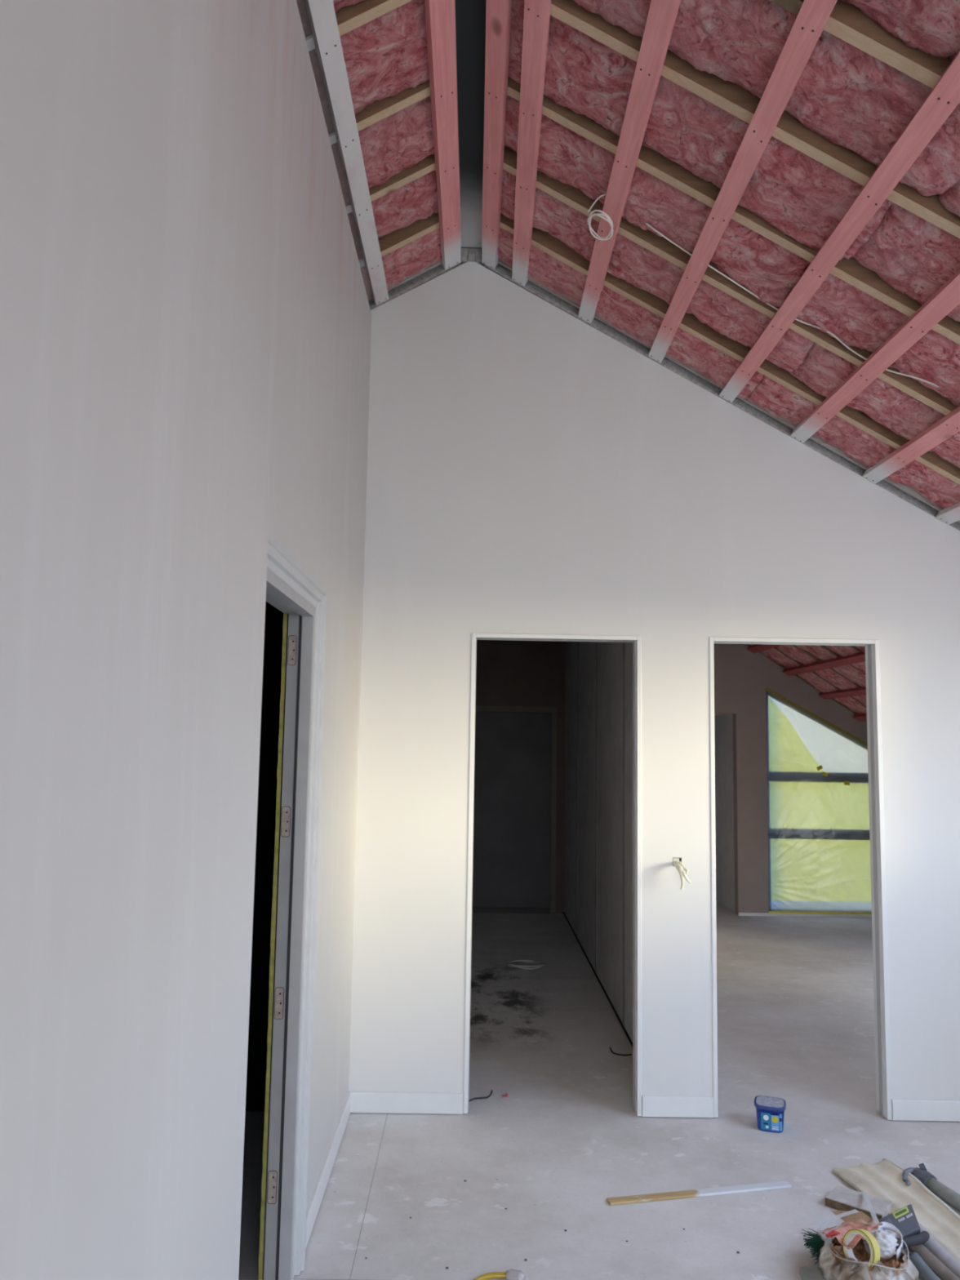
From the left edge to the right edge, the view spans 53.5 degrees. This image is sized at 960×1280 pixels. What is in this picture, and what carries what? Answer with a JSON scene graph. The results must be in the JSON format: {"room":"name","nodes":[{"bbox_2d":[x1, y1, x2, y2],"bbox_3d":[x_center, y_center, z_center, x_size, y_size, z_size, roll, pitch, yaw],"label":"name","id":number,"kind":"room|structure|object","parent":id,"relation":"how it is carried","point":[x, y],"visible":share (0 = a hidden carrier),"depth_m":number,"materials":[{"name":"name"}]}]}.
{"room":"building under construction","nodes":[
{"label":"building under construction","id":0,"kind":"room"},
{"bbox_2d":[0,0,371,1279],"bbox_3d":[-0.542,-0.153,0.338,0.155,3.540,7.848,1,-6,0],"label":"wall","id":1,"kind":"structure","parent":0,"point":[142,141],"depth_m":1.39,"materials":[{"name":"paint"}]},
{"bbox_2d":[257,531,327,1279],"bbox_3d":[-0.568,0.814,2.513,0.126,2.057,0.913,1,-6,0],"label":"door frame","id":2,"kind":"structure","parent":1,"relation":"in","point":[288,944],"depth_m":2.88,"materials":[{"name":"paint"}]},
{"bbox_2d":[305,1091,351,1249],"bbox_3d":[-0.550,1.903,3.459,0.013,0.082,1.194,1,-6,0],"label":"baseboard","id":3,"kind":"structure","parent":1,"relation":"attached to","point":[316,1199],"depth_m":3.38,"materials":[{"name":"wood"}]},
{"bbox_2d":[330,95,434,206],"bbox_3d":[-0.341,-1.852,3.467,0.474,0.443,0.378,1,-6,0],"label":"insulation batt","id":4,"kind":"object","parent":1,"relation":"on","point":[394,144],"visible":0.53,"depth_m":3.44,"materials":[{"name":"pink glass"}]},
{"bbox_2d":[245,601,283,1111],"bbox_3d":[-1.609,0.350,0.323,1.998,2.500,8.138,1,-6,0],"label":"wall","id":5,"kind":"structure","parent":0,"point":[273,625],"depth_m":4.15,"materials":[{"name":"black"}]},
{"bbox_2d":[564,641,632,1041],"bbox_3d":[0.875,0.197,6.691,0.097,4.200,4.662,1,-6,0],"label":"wall","id":6,"kind":"structure","parent":0,"point":[610,655],"depth_m":6.37,"materials":[{"name":"paint"}]},
{"bbox_2d":[563,911,632,1047],"bbox_3d":[0.789,2.278,6.475,0.006,0.014,4.662,1,-6,0],"label":"trim","id":7,"kind":"structure","parent":6,"relation":"attached to","point":[580,945],"depth_m":6.13,"materials":[{"name":"grey"}]},
{"bbox_2d":[576,641,624,1026],"bbox_3d":[0.812,0.993,6.624,0.002,2.600,2.450,1,-6,0],"label":"trim","id":8,"kind":"structure","parent":6,"relation":"attached to","point":[578,642],"depth_m":6.50,"materials":[{"name":"wood"}]},
{"bbox_2d":[238,901,959,1279],"bbox_3d":[0.849,1.982,2.968,7.000,0.120,13.500,1,-6,0],"label":"floor","id":9,"kind":"structure","parent":0,"point":[795,998],"depth_m":3.81,"materials":[{"name":"concrete"}]},
{"bbox_2d":[468,1089,492,1101],"bbox_3d":[0.011,2.027,4.228,0.136,0.022,0.028,6,-8,-39],"label":"wire offcut","id":10,"kind":"object","parent":9,"relation":"on","point":[490,1095],"visible":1,"depth_m":4.22,"materials":[{"name":"black"}]},
{"bbox_2d":[474,1269,525,1279],"bbox_3d":[0.009,1.871,2.747,0.105,0.032,0.268,-5,-8,43],"label":"air hose","id":11,"kind":"object","parent":9,"relation":"on","point":[511,1274],"visible":1,"depth_m":2.81,"materials":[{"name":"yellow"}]},
{"bbox_2d":[506,960,545,968],"bbox_3d":[0.327,2.294,6.732,0.271,0.027,0.210,1,-6,0],"label":"ring","id":12,"kind":"object","parent":9,"relation":"on","point":[508,964],"visible":1,"depth_m":6.68,"materials":[{"name":"grey"}]},
{"bbox_2d":[609,1046,631,1055],"bbox_3d":[0.712,2.104,4.859,0.122,0.023,0.041,-3,-7,31],"label":"wire offcut","id":13,"kind":"object","parent":9,"relation":"on","point":[610,1046],"visible":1,"depth_m":4.84,"materials":[{"name":"black"}]},
{"bbox_2d":[606,1180,791,1205],"bbox_3d":[0.782,1.958,3.370,0.694,0.009,0.038,2,-6,-13],"label":"strip","id":14,"kind":"object","parent":9,"relation":"on","point":[778,1184],"visible":1,"depth_m":3.36,"materials":[{"name":"paint"}]},
{"bbox_2d":[754,1095,786,1133],"bbox_3d":[1.211,1.980,3.971,0.128,0.104,0.128,-1,-6,18],"label":"plastic tub","id":15,"kind":"object","parent":9,"relation":"on","point":[770,1111],"visible":1,"depth_m":3.92,"materials":[{"name":"blue"}]},
{"bbox_2d":[772,1116,778,1123],"bbox_3d":[1.213,1.973,3.912,0.026,0.026,0.002,-1,-6,16],"label":"print","id":16,"kind":"object","parent":15,"relation":"on","point":[775,1119],"depth_m":3.91,"materials":[{"name":"yellow"}]},
{"bbox_2d":[799,1262,826,1279],"bbox_3d":[1.032,1.892,2.755,0.160,0.022,0.294,1,-6,0],"label":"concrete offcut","id":17,"kind":"object","parent":9,"relation":"on","point":[811,1272],"visible":0.52,"depth_m":2.84,"materials":[{"name":"concrete"}]},
{"bbox_2d":[801,1228,826,1263],"bbox_3d":[1.048,1.881,2.953,0.075,0.065,0.137,1,-6,0],"label":"brush","id":18,"kind":"object","parent":9,"relation":"on","point":[817,1241],"visible":0.65,"depth_m":2.96,"materials":[{"name":"teal"}]},
{"bbox_2d":[825,1185,893,1219],"bbox_3d":[1.309,1.948,3.287,0.191,0.030,0.121,-4,-8,39],"label":"board offcut","id":19,"kind":"object","parent":9,"relation":"on","point":[841,1198],"visible":0.7,"depth_m":3.27,"materials":[{"name":"wood"}]},
{"bbox_2d":[861,1191,883,1230],"bbox_3d":[1.277,1.864,3.110,0.022,0.090,0.470,-1,-6,16],"label":"strip","id":20,"kind":"object","parent":19,"relation":"on","point":[870,1207],"visible":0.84,"depth_m":3.12,"materials":[{"name":"white"}]},
{"bbox_2d":[818,1222,919,1279],"bbox_3d":[1.154,1.840,2.820,0.279,0.134,0.274,1,-6,0],"label":"bag","id":21,"kind":"object","parent":9,"relation":"on","point":[833,1264],"visible":0.62,"depth_m":2.78,"materials":[{"name":"grey"}]},
{"bbox_2d":[820,1219,883,1248],"bbox_3d":[1.133,1.795,2.897,0.245,0.067,0.131,6,-8,-39],"label":"wrapper","id":22,"kind":"object","parent":21,"relation":"on","point":[844,1227],"visible":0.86,"depth_m":2.88,"materials":[{"name":"plastic"}]},
{"bbox_2d":[826,1230,839,1237],"bbox_3d":[1.061,1.783,2.858,0.050,0.020,0.017,3,-6,-15],"label":"tag","id":23,"kind":"object","parent":22,"relation":"on","point":[833,1233],"visible":1,"depth_m":2.85,"materials":[{"name":"red plastic"}]},
{"bbox_2d":[813,1208,873,1229],"bbox_3d":[1.124,1.824,2.992,0.225,0.049,0.216,1,-6,0],"label":"paintbrush","id":24,"kind":"object","parent":22,"relation":"on","point":[856,1216],"depth_m":3.00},
{"bbox_2d":[842,1228,879,1268],"bbox_3d":[1.112,1.778,2.775,0.054,0.107,0.103,5,-7,-35],"label":"tape roll","id":25,"kind":"object","parent":21,"relation":"on","point":[849,1236],"visible":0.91,"depth_m":2.77,"materials":[{"name":"yellow"}]},
{"bbox_2d":[862,1229,898,1258],"bbox_3d":[1.189,1.793,2.825,0.103,0.074,0.083,1,-6,0],"label":"rag","id":26,"kind":"object","parent":21,"relation":"on","point":[886,1242],"visible":0.69,"depth_m":2.80,"materials":[{"name":"fabric"}]},
{"bbox_2d":[883,1229,900,1241],"bbox_3d":[1.244,1.812,2.890,0.072,0.034,0.048,1,-6,0],"label":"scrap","id":27,"kind":"object","parent":21,"relation":"in","point":[895,1233],"visible":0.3,"depth_m":2.88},
{"bbox_2d":[832,1158,959,1262],"bbox_3d":[1.518,1.914,3.017,0.243,0.047,1.212,2,-6,-8],"label":"sheet","id":28,"kind":"object","parent":9,"relation":"on","point":[882,1180],"visible":0.87,"depth_m":3.33,"materials":[{"name":"beige fabric"}]},
{"bbox_2d":[909,1251,941,1279],"bbox_3d":[1.349,1.878,2.733,0.038,0.052,0.366,2,-6,-7],"label":"pipe","id":29,"kind":"object","parent":9,"relation":"on","point":[926,1273],"visible":0.83,"depth_m":2.85,"materials":[{"name":"grey plastic"}]},
{"bbox_2d":[902,1163,959,1210],"bbox_3d":[1.694,1.909,3.049,0.121,0.074,0.925,3,-6,-15],"label":"pole","id":30,"kind":"object","parent":9,"relation":"on","point":[927,1179],"visible":0.82,"depth_m":3.39,"materials":[{"name":"silver metal"}]},
{"bbox_2d":[908,1244,959,1279],"bbox_3d":[1.390,1.874,2.770,0.053,0.068,0.384,2,-6,-12],"label":"cardboard tube","id":31,"kind":"object","parent":9,"relation":"on","point":[944,1273],"visible":0.73,"depth_m":2.86,"materials":[{"name":"cardboard"}]},
{"bbox_2d":[917,1221,959,1278],"bbox_3d":[1.431,1.874,2.813,0.055,0.075,0.525,2,-6,-8],"label":"pipe","id":32,"kind":"object","parent":9,"relation":"on","point":[935,1248],"visible":0.45,"depth_m":2.90,"materials":[{"name":"plastic"}]},
{"bbox_2d":[878,1204,929,1248],"bbox_3d":[1.338,1.869,2.994,0.301,0.069,0.156,5,-7,-32],"label":"tool case","id":33,"kind":"object","parent":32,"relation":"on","point":[904,1219],"visible":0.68,"depth_m":2.99,"materials":[{"name":"grey plastic"}]},
{"bbox_2d":[894,1208,906,1216],"bbox_3d":[1.356,1.845,3.067,0.071,0.004,0.012,5,-7,-32],"label":"print","id":34,"kind":"object","parent":33,"relation":"on","point":[903,1211],"depth_m":3.06,"materials":[{"name":"green"}]},
{"bbox_2d":[348,261,959,1121],"bbox_3d":[1.763,0.158,4.308,4.820,3.815,0.100,1,-6,0],"label":"wall","id":35,"kind":"structure","parent":0,"point":[531,470],"depth_m":4.28,"materials":[{"name":"paint"}]},
{"bbox_2d":[304,0,389,305],"bbox_3d":[-0.431,-1.978,0.596,0.080,0.067,7.684,1,-6,0],"label":"batten","id":36,"kind":"object","parent":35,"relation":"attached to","point":[321,13],"visible":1,"depth_m":3.17,"materials":[{"name":"white wood"}]},
{"bbox_2d":[296,0,364,37],"bbox_3d":[-0.335,-1.944,2.602,0.474,0.439,0.368,1,-6,0],"label":"insulation batt","id":37,"kind":"object","parent":36,"relation":"on","point":[338,4],"visible":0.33,"depth_m":2.72,"materials":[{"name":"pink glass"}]},
{"bbox_2d":[360,227,442,299],"bbox_3d":[-0.347,-1.762,4.271,0.474,0.457,0.286,1,-6,0],"label":"insulation batt","id":38,"kind":"object","parent":35,"relation":"on","point":[413,258],"visible":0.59,"depth_m":4.23,"materials":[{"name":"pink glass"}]},
{"bbox_2d":[351,1091,462,1114],"bbox_3d":[-0.311,1.968,4.049,0.478,0.082,0.013,1,-6,0],"label":"baseboard","id":39,"kind":"structure","parent":35,"relation":"attached to","point":[361,1101],"depth_m":4.04,"materials":[{"name":"wood"}]},
{"bbox_2d":[424,0,461,270],"bbox_3d":[-0.104,-2.154,0.616,0.094,0.074,7.684,1,-6,0],"label":"batten","id":40,"kind":"object","parent":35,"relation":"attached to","point":[440,15],"visible":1,"depth_m":3.38,"materials":[{"name":"pink wood"}]},
{"bbox_2d":[461,248,481,264],"bbox_3d":[-0.040,-1.795,4.450,0.098,0.060,0.032,1,-6,0],"label":"trim","id":41,"kind":"structure","parent":35,"relation":"attached to","point":[464,251],"depth_m":4.43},
{"bbox_2d":[463,633,641,1115],"bbox_3d":[0.326,1.004,4.210,0.760,2.057,0.112,1,-6,0],"label":"door frame","id":42,"kind":"structure","parent":35,"relation":"in","point":[636,640],"depth_m":4.18,"materials":[{"name":"wood"}]},
{"bbox_2d":[368,247,959,530],"bbox_3d":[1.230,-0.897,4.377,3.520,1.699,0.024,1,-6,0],"label":"trim","id":43,"kind":"structure","parent":35,"relation":"attached to","point":[496,271],"depth_m":4.41,"materials":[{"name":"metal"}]},
{"bbox_2d":[642,1095,713,1117],"bbox_3d":[0.843,1.988,4.056,0.302,0.082,0.013,1,-6,0],"label":"baseboard","id":44,"kind":"object","parent":35,"relation":"attached to","point":[652,1105],"visible":1,"depth_m":4.05,"materials":[{"name":"wood"}]},
{"bbox_2d":[672,857,690,889],"bbox_3d":[0.867,1.008,4.106,0.050,0.122,0.121,2,-6,-9],"label":"wires","id":45,"kind":"object","parent":35,"relation":"attached to","point":[677,861],"visible":1,"depth_m":4.07,"materials":[{"name":"grey"}]},
{"bbox_2d":[709,636,892,1119],"bbox_3d":[1.392,1.021,4.216,0.762,2.059,0.112,1,-6,0],"label":"door frame","id":46,"kind":"structure","parent":35,"relation":"in","point":[881,994],"depth_m":4.20,"materials":[{"name":"wood"}]},
{"bbox_2d":[891,1098,959,1120],"bbox_3d":[2.161,2.010,4.063,0.803,0.082,0.013,1,-6,0],"label":"baseboard","id":47,"kind":"structure","parent":35,"relation":"attached to","point":[901,1108],"depth_m":4.06,"materials":[{"name":"wood"}]},
{"bbox_2d":[471,640,867,915],"bbox_3d":[1.687,0.673,9.062,4.900,3.768,0.140,1,-6,0],"label":"wall","id":48,"kind":"structure","parent":0,"point":[742,677],"depth_m":9.01,"materials":[{"name":"paint"}]},
{"bbox_2d":[471,705,556,913],"bbox_3d":[0.272,1.571,8.885,0.880,1.900,0.045,1,-6,0],"label":"door","id":49,"kind":"structure","parent":48,"relation":"in","point":[511,858],"depth_m":8.87,"materials":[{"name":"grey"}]},
{"bbox_2d":[746,644,781,653],"bbox_3d":[2.605,-0.145,6.753,0.085,0.072,4.668,1,-6,0],"label":"batten","id":50,"kind":"object","parent":48,"relation":"attached to","point":[755,648],"visible":0.12,"depth_m":8.75,"materials":[{"name":"wood"}]},
{"bbox_2d":[738,912,871,917],"bbox_3d":[3.201,2.554,8.822,1.610,0.028,0.012,1,-6,0],"label":"baseboard","id":51,"kind":"structure","parent":48,"relation":"attached to","point":[740,913],"depth_m":8.81,"materials":[{"name":"wood"}]},
{"bbox_2d":[765,690,871,912],"bbox_3d":[3.240,1.512,8.987,1.085,2.066,0.060,1,-6,0],"label":"window","id":52,"kind":"structure","parent":48,"relation":"in","point":[819,837],"depth_m":8.98,"materials":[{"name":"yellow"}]},
{"bbox_2d":[765,687,871,915],"bbox_3d":[3.243,1.502,8.917,1.100,2.101,0.026,1,-6,0],"label":"film","id":53,"kind":"object","parent":48,"relation":"attached to","point":[846,783],"visible":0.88,"depth_m":8.99,"materials":[{"name":"plastic"}]},
{"bbox_2d":[782,651,865,675],"bbox_3d":[2.936,0.071,6.733,0.084,0.071,4.668,1,-6,0],"label":"batten","id":54,"kind":"object","parent":48,"relation":"attached to","point":[858,657],"visible":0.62,"depth_m":7.98,"materials":[{"name":"wood"}]},
{"bbox_2d":[748,644,866,713],"bbox_3d":[2.476,-0.110,8.847,3.110,2.144,0.396,1,-6,0],"label":"insulation batt","id":55,"kind":"object","parent":54,"relation":"attached to","point":[817,682],"visible":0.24,"depth_m":8.77,"materials":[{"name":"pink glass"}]},
{"bbox_2d":[776,644,866,706],"bbox_3d":[2.479,-0.154,8.409,3.110,2.147,0.396,1,-6,0],"label":"insulation batt","id":56,"kind":"object","parent":54,"relation":"attached to","point":[790,651],"visible":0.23,"depth_m":8.35,"materials":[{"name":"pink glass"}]},
{"bbox_2d":[795,644,866,687],"bbox_3d":[2.483,-0.198,7.972,3.110,2.149,0.396,1,-6,0],"label":"insulation batt","id":57,"kind":"object","parent":54,"relation":"attached to","point":[849,672],"visible":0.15,"depth_m":7.92,"materials":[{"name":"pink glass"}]},
{"bbox_2d":[825,645,865,672],"bbox_3d":[2.486,-0.248,7.535,3.110,2.139,0.396,1,-6,0],"label":"insulation batt","id":58,"kind":"object","parent":54,"relation":"attached to","point":[843,651],"visible":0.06,"depth_m":7.51,"materials":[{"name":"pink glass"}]},
{"bbox_2d":[818,686,866,699],"bbox_3d":[3.272,0.290,6.713,0.085,0.072,4.668,1,-6,0],"label":"batten","id":59,"kind":"object","parent":48,"relation":"attached to","point":[860,691],"visible":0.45,"depth_m":8.46,"materials":[{"name":"wood"}]},
{"bbox_2d":[853,713,866,721],"bbox_3d":[3.590,0.496,6.694,0.084,0.071,4.668,1,-6,0],"label":"batten","id":60,"kind":"object","parent":48,"relation":"attached to","point":[860,717],"visible":0.13,"depth_m":8.87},
{"bbox_2d":[714,713,734,912],"bbox_3d":[2.093,1.619,9.444,0.850,1.980,0.810,1,-6,0],"label":"wall","id":61,"kind":"structure","parent":0,"point":[723,722],"depth_m":9.36,"materials":[{"name":"paint"}]},
{"bbox_3d":[1.031,-1.675,0.502,3.510,1.642,8.038,1,-6,0],"label":"ceiling","id":62,"kind":"structure","parent":0,"visible":0},
{"bbox_2d":[454,0,486,247],"bbox_3d":[-0.007,-2.343,0.607,0.143,0.232,7.725,1,-6,0],"label":"ridge beam","id":63,"kind":"structure","parent":62,"relation":"attached to","point":[470,15],"depth_m":3.47,"materials":[{"name":"metal"}]},
{"bbox_2d":[305,0,412,51],"bbox_3d":[-0.337,-1.929,2.811,0.483,0.469,0.043,1,-6,0],"label":"rafter","id":64,"kind":"object","parent":63,"relation":"attached to","point":[348,18],"visible":0.29,"depth_m":2.79,"materials":[{"name":"brown wood"}]},
{"bbox_2d":[328,80,430,145],"bbox_3d":[-0.340,-1.883,3.254,0.483,0.469,0.043,1,-6,0],"label":"rafter","id":65,"kind":"object","parent":63,"relation":"attached to","point":[373,113],"visible":0.15,"depth_m":3.23,"materials":[{"name":"brown wood"}]},
{"bbox_2d":[308,0,429,134],"bbox_3d":[-0.338,-1.898,3.032,0.474,0.441,0.393,1,-6,0],"label":"insulation batt","id":66,"kind":"object","parent":65,"relation":"attached to","point":[386,55],"visible":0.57,"depth_m":2.99,"materials":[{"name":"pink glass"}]},
{"bbox_2d":[345,154,435,213],"bbox_3d":[-0.343,-1.839,3.682,0.483,0.469,0.043,1,-6,0],"label":"rafter","id":67,"kind":"object","parent":63,"relation":"attached to","point":[427,165],"visible":0.15,"depth_m":3.66,"materials":[{"name":"brown wood"}]},
{"bbox_2d":[358,212,439,267],"bbox_3d":[-0.346,-1.795,4.104,0.483,0.469,0.043,1,-6,0],"label":"rafter","id":68,"kind":"object","parent":63,"relation":"attached to","point":[394,240],"visible":0.15,"depth_m":4.08,"materials":[{"name":"brown wood"}]},
{"bbox_2d":[347,169,438,259],"bbox_3d":[-0.344,-1.810,3.892,0.474,0.440,0.373,1,-6,0],"label":"insulation batt","id":69,"kind":"object","parent":68,"relation":"attached to","point":[417,199],"visible":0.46,"depth_m":3.85,"materials":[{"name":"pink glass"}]},
{"bbox_2d":[368,261,441,301],"bbox_3d":[-0.349,-1.761,4.424,0.483,0.472,0.018,1,-6,0],"label":"rafter","id":70,"kind":"object","parent":63,"relation":"attached to","point":[433,266],"visible":0.15,"depth_m":4.41,"materials":[{"name":"brown wood"}]},
{"bbox_2d":[497,258,959,522],"bbox_3d":[1.307,-1.144,4.373,2.576,1.653,0.018,1,-6,0],"label":"rafter","id":71,"kind":"object","parent":63,"relation":"attached to","point":[905,488],"visible":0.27,"depth_m":4.35,"materials":[{"name":"brown wood"}]},
{"bbox_2d":[481,0,511,269],"bbox_3d":[0.075,-2.154,0.618,0.080,0.067,7.684,1,-6,0],"label":"batten","id":72,"kind":"object","parent":71,"relation":"attached to","point":[498,12],"visible":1,"depth_m":3.38,"materials":[{"name":"pink wood"}]},
{"bbox_2d":[511,0,551,286],"bbox_3d":[0.146,-2.113,0.614,0.080,0.140,7.687,1,-6,1],"label":"batten","id":73,"kind":"object","parent":71,"relation":"attached to","point":[536,12],"visible":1,"depth_m":3.30,"materials":[{"name":"pink wood"}]},
{"bbox_2d":[577,0,680,323],"bbox_3d":[0.498,-1.907,0.595,0.080,0.089,7.685,1,-6,0],"label":"batten","id":74,"kind":"object","parent":71,"relation":"attached to","point":[662,14],"visible":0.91,"depth_m":3.06,"materials":[{"name":"pink wood"}]},
{"bbox_2d":[586,193,938,387],"bbox_3d":[1.224,-1.170,3.538,1.654,0.895,0.196,1,-6,0],"label":"electrical cable","id":75,"kind":"object","parent":74,"relation":"attached to","point":[608,219],"visible":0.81,"depth_m":3.56,"materials":[{"name":"white plastic"}]},
{"bbox_2d":[497,226,763,399],"bbox_3d":[0.626,-1.543,4.255,1.187,0.860,0.286,1,-6,0],"label":"insulation batt","id":76,"kind":"object","parent":71,"relation":"attached to","point":[621,313],"visible":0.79,"depth_m":4.21,"materials":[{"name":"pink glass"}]},
{"bbox_2d":[648,0,837,363],"bbox_3d":[0.826,-1.716,0.578,0.082,0.081,7.684,1,-6,0],"label":"batten","id":77,"kind":"object","parent":71,"relation":"attached to","point":[813,15],"visible":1,"depth_m":2.85,"materials":[{"name":"pink wood"}]},
{"bbox_2d":[719,50,959,403],"bbox_3d":[1.151,-1.526,0.561,0.080,0.081,7.684,1,-6,0],"label":"batten","id":78,"kind":"object","parent":71,"relation":"attached to","point":[944,98],"visible":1,"depth_m":2.83,"materials":[{"name":"pink wood"}]},
{"bbox_2d":[504,94,810,306],"bbox_3d":[0.589,-1.658,3.454,1.100,0.796,0.378,1,-6,0],"label":"insulation batt","id":79,"kind":"object","parent":78,"relation":"on","point":[769,270],"visible":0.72,"depth_m":3.40,"materials":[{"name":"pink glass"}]},
{"bbox_2d":[840,0,959,57],"bbox_3d":[0.598,-1.792,2.166,1.099,0.796,0.378,1,-6,0],"label":"insulation batt","id":80,"kind":"object","parent":78,"relation":"on","point":[932,27],"visible":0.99,"depth_m":2.24,"materials":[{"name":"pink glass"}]},
{"bbox_2d":[746,374,959,508],"bbox_3d":[1.896,-0.801,4.188,1.367,0.961,0.286,1,-6,0],"label":"insulation batt","id":81,"kind":"object","parent":71,"relation":"attached to","point":[779,402],"visible":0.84,"depth_m":4.16,"materials":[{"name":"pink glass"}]},
{"bbox_2d":[790,269,959,443],"bbox_3d":[1.489,-1.329,0.543,0.081,0.067,7.684,1,-6,0],"label":"batten","id":82,"kind":"object","parent":71,"relation":"attached to","point":[947,297],"visible":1,"depth_m":3.41,"materials":[{"name":"pink wood"}]},
{"bbox_2d":[862,406,959,484],"bbox_3d":[1.813,-1.140,0.526,0.080,0.066,7.684,1,-6,0],"label":"batten","id":83,"kind":"object","parent":71,"relation":"attached to","point":[948,425],"visible":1,"depth_m":3.87,"materials":[{"name":"pink wood"}]},
{"bbox_2d":[499,212,959,484],"bbox_3d":[1.309,-1.179,4.053,2.576,1.650,0.043,1,-6,0],"label":"rafter","id":84,"kind":"object","parent":63,"relation":"attached to","point":[541,240],"visible":0.28,"depth_m":4.04,"materials":[{"name":"brown wood"}]},
{"bbox_2d":[500,168,814,372],"bbox_3d":[0.671,-1.567,3.875,1.273,0.889,0.373,1,-6,0],"label":"insulation batt","id":85,"kind":"object","parent":84,"relation":"attached to","point":[631,262],"visible":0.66,"depth_m":3.82,"materials":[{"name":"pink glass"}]},
{"bbox_2d":[788,342,959,467],"bbox_3d":[1.942,-0.832,3.808,1.281,0.879,0.373,1,-6,0],"label":"insulation batt","id":86,"kind":"object","parent":84,"relation":"attached to","point":[823,371],"visible":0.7,"depth_m":3.78,"materials":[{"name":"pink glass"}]},
{"bbox_2d":[935,501,959,524],"bbox_3d":[2.138,-0.950,0.509,0.081,0.067,7.684,1,-6,0],"label":"batten","id":87,"kind":"object","parent":84,"relation":"attached to","point":[949,515],"visible":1,"depth_m":4.24,"materials":[{"name":"wood"}]},
{"bbox_2d":[937,180,959,217],"bbox_3d":[1.952,-0.962,2.517,1.282,0.888,0.368,1,-6,0],"label":"insulation batt","id":88,"kind":"object","parent":87,"relation":"on","point":[950,200],"visible":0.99,"depth_m":2.67,"materials":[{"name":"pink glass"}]},
{"bbox_2d":[502,146,957,415],"bbox_3d":[1.312,-1.222,3.630,2.576,1.650,0.043,1,-6,0],"label":"rafter","id":89,"kind":"object","parent":63,"relation":"attached to","point":[570,195],"visible":0.26,"depth_m":3.63,"materials":[{"name":"brown wood"}]},
{"bbox_2d":[790,262,959,407],"bbox_3d":[1.860,-0.925,3.387,1.454,0.978,0.378,1,-6,0],"label":"insulation batt","id":90,"kind":"object","parent":89,"relation":"attached to","point":[859,319],"visible":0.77,"depth_m":3.38,"materials":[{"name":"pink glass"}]},
{"bbox_2d":[506,76,959,344],"bbox_3d":[1.315,-1.267,3.203,2.576,1.650,0.043,1,-6,0],"label":"rafter","id":91,"kind":"object","parent":63,"relation":"attached to","point":[649,160],"visible":0.24,"depth_m":3.21,"materials":[{"name":"brown wood"}]},
{"bbox_2d":[507,0,893,260],"bbox_3d":[0.636,-1.685,3.017,1.189,0.831,0.393,1,-6,0],"label":"insulation batt","id":92,"kind":"object","parent":91,"relation":"attached to","point":[803,197],"visible":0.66,"depth_m":2.98,"materials":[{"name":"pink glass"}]},
{"bbox_2d":[852,203,959,321],"bbox_3d":[1.907,-0.941,2.950,1.365,0.936,0.393,1,-6,0],"label":"insulation batt","id":93,"kind":"object","parent":91,"relation":"attached to","point":[913,255],"visible":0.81,"depth_m":2.95,"materials":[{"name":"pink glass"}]},
{"bbox_2d":[524,0,959,238],"bbox_3d":[1.319,-1.312,2.760,2.576,1.650,0.043,1,-6,0],"label":"rafter","id":94,"kind":"object","parent":63,"relation":"attached to","point":[731,97],"visible":0.39,"depth_m":2.77,"materials":[{"name":"brown wood"}]},
{"bbox_2d":[573,0,959,197],"bbox_3d":[0.681,-1.702,2.584,1.272,0.885,0.368,1,-6,0],"label":"insulation batt","id":95,"kind":"object","parent":94,"relation":"attached to","point":[854,100],"visible":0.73,"depth_m":2.56,"materials":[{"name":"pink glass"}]},
{"bbox_2d":[768,0,959,102],"bbox_3d":[1.322,-1.356,2.342,2.576,1.650,0.043,1,-6,0],"label":"rafter","id":96,"kind":"object","parent":63,"relation":"attached to","point":[846,21],"visible":0.4,"depth_m":2.34,"materials":[{"name":"brown wood"}]},
{"bbox_3d":[4.096,1.543,6.646,0.120,1.620,4.802,1,-6,0],"label":"wall","id":97,"kind":"structure","parent":0,"visible":0},
{"bbox_2d":[746,644,866,721],"bbox_3d":[2.485,-0.089,9.066,3.130,2.159,0.040,1,-6,0],"label":"rafter","id":98,"kind":"object","parent":97,"relation":"on","point":[782,666],"visible":0.02,"depth_m":9.01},
{"bbox_2d":[773,647,866,707],"bbox_3d":[2.488,-0.135,8.629,3.130,2.159,0.040,1,-6,0],"label":"rafter","id":99,"kind":"object","parent":97,"relation":"on","point":[775,648],"visible":0.02,"depth_m":8.58,"materials":[{"name":"wood"}]},
{"bbox_2d":[792,644,861,687],"bbox_3d":[2.491,-0.180,8.191,3.130,2.159,0.040,1,-6,0],"label":"rafter","id":100,"kind":"object","parent":97,"relation":"on","point":[809,654],"visible":0.02,"depth_m":8.14,"materials":[{"name":"wood"}]},
{"bbox_2d":[820,645,866,675],"bbox_3d":[2.495,-0.226,7.753,3.130,2.159,0.040,1,-6,0],"label":"rafter","id":101,"kind":"object","parent":97,"relation":"on","point":[823,646],"visible":0.02,"depth_m":7.71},
{"bbox_2d":[849,645,862,652],"bbox_3d":[2.498,-0.271,7.316,3.130,2.159,0.040,1,-6,0],"label":"rafter","id":102,"kind":"object","parent":97,"relation":"on","point":[852,646],"visible":0.02,"depth_m":7.27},
{"bbox_2d":[854,645,865,652],"bbox_3d":[2.490,-0.292,7.097,3.110,2.143,0.396,1,-6,0],"label":"insulation batt","id":103,"kind":"object","parent":102,"relation":"attached to","point":[862,648],"visible":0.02,"depth_m":7.16,"materials":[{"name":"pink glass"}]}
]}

